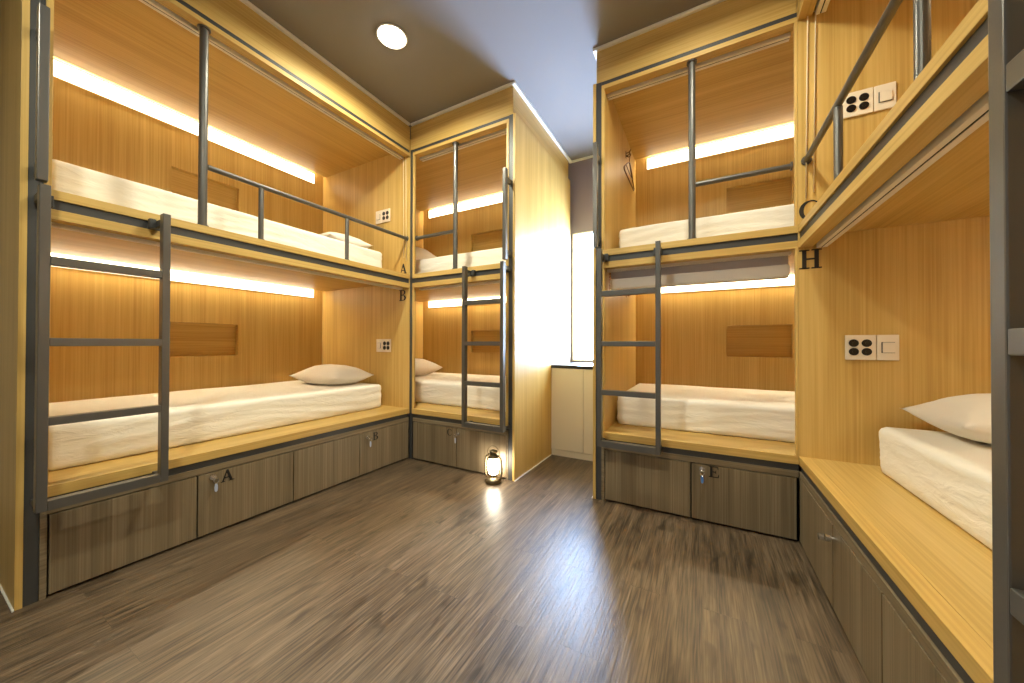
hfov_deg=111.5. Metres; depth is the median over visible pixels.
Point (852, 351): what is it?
outlet
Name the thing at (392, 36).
recessed light
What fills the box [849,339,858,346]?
outlet
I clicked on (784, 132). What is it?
diffuser
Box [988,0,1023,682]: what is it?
ladder
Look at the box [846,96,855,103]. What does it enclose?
outlet
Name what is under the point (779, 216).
mattress
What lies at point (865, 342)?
outlet
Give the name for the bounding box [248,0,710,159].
ceiling
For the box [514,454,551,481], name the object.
baseboard
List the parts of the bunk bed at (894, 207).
pull cord, pull cord, rail post, rail, rail post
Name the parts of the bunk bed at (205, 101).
panel, panel, panel, rail post, rail, rail post, pull cord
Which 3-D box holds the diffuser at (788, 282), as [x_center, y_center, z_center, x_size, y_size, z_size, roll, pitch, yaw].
[2.092,-0.501,2.956,1.780,0.082,0.006,0,-1,29]
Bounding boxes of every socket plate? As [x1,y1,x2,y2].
[376,208,389,223]
[376,339,390,351]
[842,81,895,118]
[845,335,898,359]
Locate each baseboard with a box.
[0,584,13,612]
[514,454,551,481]
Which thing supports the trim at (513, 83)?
attached to the ceiling
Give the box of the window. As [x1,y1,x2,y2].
[572,231,592,360]
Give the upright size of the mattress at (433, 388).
0.214 m
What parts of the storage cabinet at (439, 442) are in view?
door, door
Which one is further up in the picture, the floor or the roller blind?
the roller blind
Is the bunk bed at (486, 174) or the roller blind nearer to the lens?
the roller blind
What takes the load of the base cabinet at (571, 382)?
on the floor
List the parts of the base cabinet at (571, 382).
door, door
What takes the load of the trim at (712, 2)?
attached to the ceiling
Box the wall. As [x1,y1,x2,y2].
[408,158,800,470]
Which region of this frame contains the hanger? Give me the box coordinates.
[623,158,634,190]
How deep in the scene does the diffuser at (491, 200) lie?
4.41 m
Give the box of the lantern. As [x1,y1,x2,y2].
[484,446,502,484]
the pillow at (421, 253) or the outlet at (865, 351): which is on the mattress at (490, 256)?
the pillow at (421, 253)
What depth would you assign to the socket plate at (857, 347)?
1.69 m
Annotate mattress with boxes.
[48,380,380,470]
[52,159,381,267]
[415,372,505,411]
[416,247,505,273]
[617,383,794,442]
[619,204,793,247]
[879,427,991,549]
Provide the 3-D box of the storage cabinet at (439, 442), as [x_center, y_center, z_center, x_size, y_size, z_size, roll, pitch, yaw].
[-0.184,0.878,3.420,0.986,0.374,1.256,0,-1,29]
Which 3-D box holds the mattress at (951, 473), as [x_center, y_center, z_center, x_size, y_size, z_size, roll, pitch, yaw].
[1.672,0.485,0.589,0.961,0.215,1.813,0,-1,29]
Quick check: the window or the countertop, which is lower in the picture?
the countertop
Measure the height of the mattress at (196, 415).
0.214 m
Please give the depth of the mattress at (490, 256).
3.22 m
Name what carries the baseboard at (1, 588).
on the floor
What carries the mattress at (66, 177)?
on the bunk bed at (205, 101)
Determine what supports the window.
in the wall
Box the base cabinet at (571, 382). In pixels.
[551,362,592,460]
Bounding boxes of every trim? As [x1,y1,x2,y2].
[240,0,409,125]
[411,81,516,125]
[514,84,571,163]
[572,155,592,162]
[593,0,725,53]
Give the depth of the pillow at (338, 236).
3.08 m
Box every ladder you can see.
[30,183,170,513]
[461,261,510,432]
[597,241,661,454]
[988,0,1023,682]
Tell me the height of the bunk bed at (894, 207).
3.027 m
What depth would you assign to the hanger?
3.00 m
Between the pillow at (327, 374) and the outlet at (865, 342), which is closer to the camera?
the outlet at (865, 342)
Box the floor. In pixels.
[0,421,869,682]
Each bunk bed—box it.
[0,0,410,610]
[409,86,569,480]
[593,0,798,499]
[797,0,992,682]
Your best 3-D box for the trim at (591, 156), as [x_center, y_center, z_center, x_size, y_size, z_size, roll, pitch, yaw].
[0.919,-1.968,3.671,0.597,0.020,0.023,0,-1,29]
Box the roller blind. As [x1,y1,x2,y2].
[609,256,789,289]
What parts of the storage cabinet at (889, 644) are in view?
door, knob, knob, door, door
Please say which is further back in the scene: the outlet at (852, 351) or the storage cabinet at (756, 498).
the storage cabinet at (756, 498)
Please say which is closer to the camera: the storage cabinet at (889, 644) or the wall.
the storage cabinet at (889, 644)
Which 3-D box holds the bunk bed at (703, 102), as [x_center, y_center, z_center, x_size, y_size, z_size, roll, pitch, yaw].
[1.753,-0.451,2.402,2.078,3.027,1.420,0,-1,29]
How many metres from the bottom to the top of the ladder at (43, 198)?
1.261 m
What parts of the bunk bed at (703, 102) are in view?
panel, panel, panel, rail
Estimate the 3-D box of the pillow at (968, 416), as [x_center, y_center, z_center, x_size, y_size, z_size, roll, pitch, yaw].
[1.972,0.283,1.261,0.672,0.185,0.440,0,-1,29]
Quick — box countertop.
[551,362,592,368]
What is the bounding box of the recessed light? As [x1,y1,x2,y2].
[376,23,407,49]
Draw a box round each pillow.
[289,364,372,384]
[319,232,372,247]
[415,358,442,375]
[416,247,435,259]
[901,393,990,443]
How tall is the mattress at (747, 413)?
0.215 m
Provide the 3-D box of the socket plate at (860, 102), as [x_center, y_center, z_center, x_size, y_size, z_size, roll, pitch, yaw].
[1.747,-1.181,1.707,0.192,0.122,0.016,0,-1,29]
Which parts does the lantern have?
tank, globe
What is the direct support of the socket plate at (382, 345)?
attached to the bunk bed at (205, 101)
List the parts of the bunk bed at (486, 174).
rail, steel frame, panel, panel, panel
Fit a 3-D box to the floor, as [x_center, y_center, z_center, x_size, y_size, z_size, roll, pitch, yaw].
[-0.471,1.073,1.137,5.520,0.050,5.960,0,-1,29]
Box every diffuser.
[51,253,313,297]
[53,60,314,183]
[428,297,499,307]
[429,194,501,217]
[647,124,793,168]
[661,275,793,292]
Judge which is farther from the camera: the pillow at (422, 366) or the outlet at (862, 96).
the pillow at (422, 366)
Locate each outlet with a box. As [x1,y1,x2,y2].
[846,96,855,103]
[846,104,855,112]
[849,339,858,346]
[849,348,858,354]
[859,93,868,100]
[859,101,868,109]
[862,339,871,346]
[862,348,871,355]
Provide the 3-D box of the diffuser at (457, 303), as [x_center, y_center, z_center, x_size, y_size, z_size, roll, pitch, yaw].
[-0.331,-0.497,4.281,1.820,0.082,0.006,0,-1,29]
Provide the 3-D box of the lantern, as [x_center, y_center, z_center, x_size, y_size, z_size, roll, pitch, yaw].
[-0.141,0.922,2.627,0.122,0.275,0.122,0,0,-16]
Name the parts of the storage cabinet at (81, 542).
door, door, door, door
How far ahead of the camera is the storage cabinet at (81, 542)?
1.83 m
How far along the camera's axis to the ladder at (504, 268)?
2.63 m
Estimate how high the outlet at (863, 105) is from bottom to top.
0.037 m
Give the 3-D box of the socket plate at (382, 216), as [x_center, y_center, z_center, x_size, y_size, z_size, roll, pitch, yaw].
[-1.239,-1.199,3.339,0.192,0.122,0.016,0,-1,29]
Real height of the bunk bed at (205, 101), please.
3.027 m
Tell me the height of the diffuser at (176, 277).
0.082 m
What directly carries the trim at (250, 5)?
attached to the ceiling
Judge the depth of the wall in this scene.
3.78 m
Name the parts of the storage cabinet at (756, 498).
door, door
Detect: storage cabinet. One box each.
[38,417,408,600]
[413,418,507,479]
[601,447,798,540]
[800,472,963,682]
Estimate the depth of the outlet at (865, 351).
1.70 m
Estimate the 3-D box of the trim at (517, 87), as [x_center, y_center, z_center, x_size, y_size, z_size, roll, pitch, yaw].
[0.335,-1.972,3.261,0.032,0.020,1.302,0,-1,29]
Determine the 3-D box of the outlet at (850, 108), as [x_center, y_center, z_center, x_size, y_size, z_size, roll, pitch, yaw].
[1.688,-1.160,1.735,0.037,0.037,0.004,0,-1,29]
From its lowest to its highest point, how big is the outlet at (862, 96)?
0.037 m
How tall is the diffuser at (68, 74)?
0.102 m

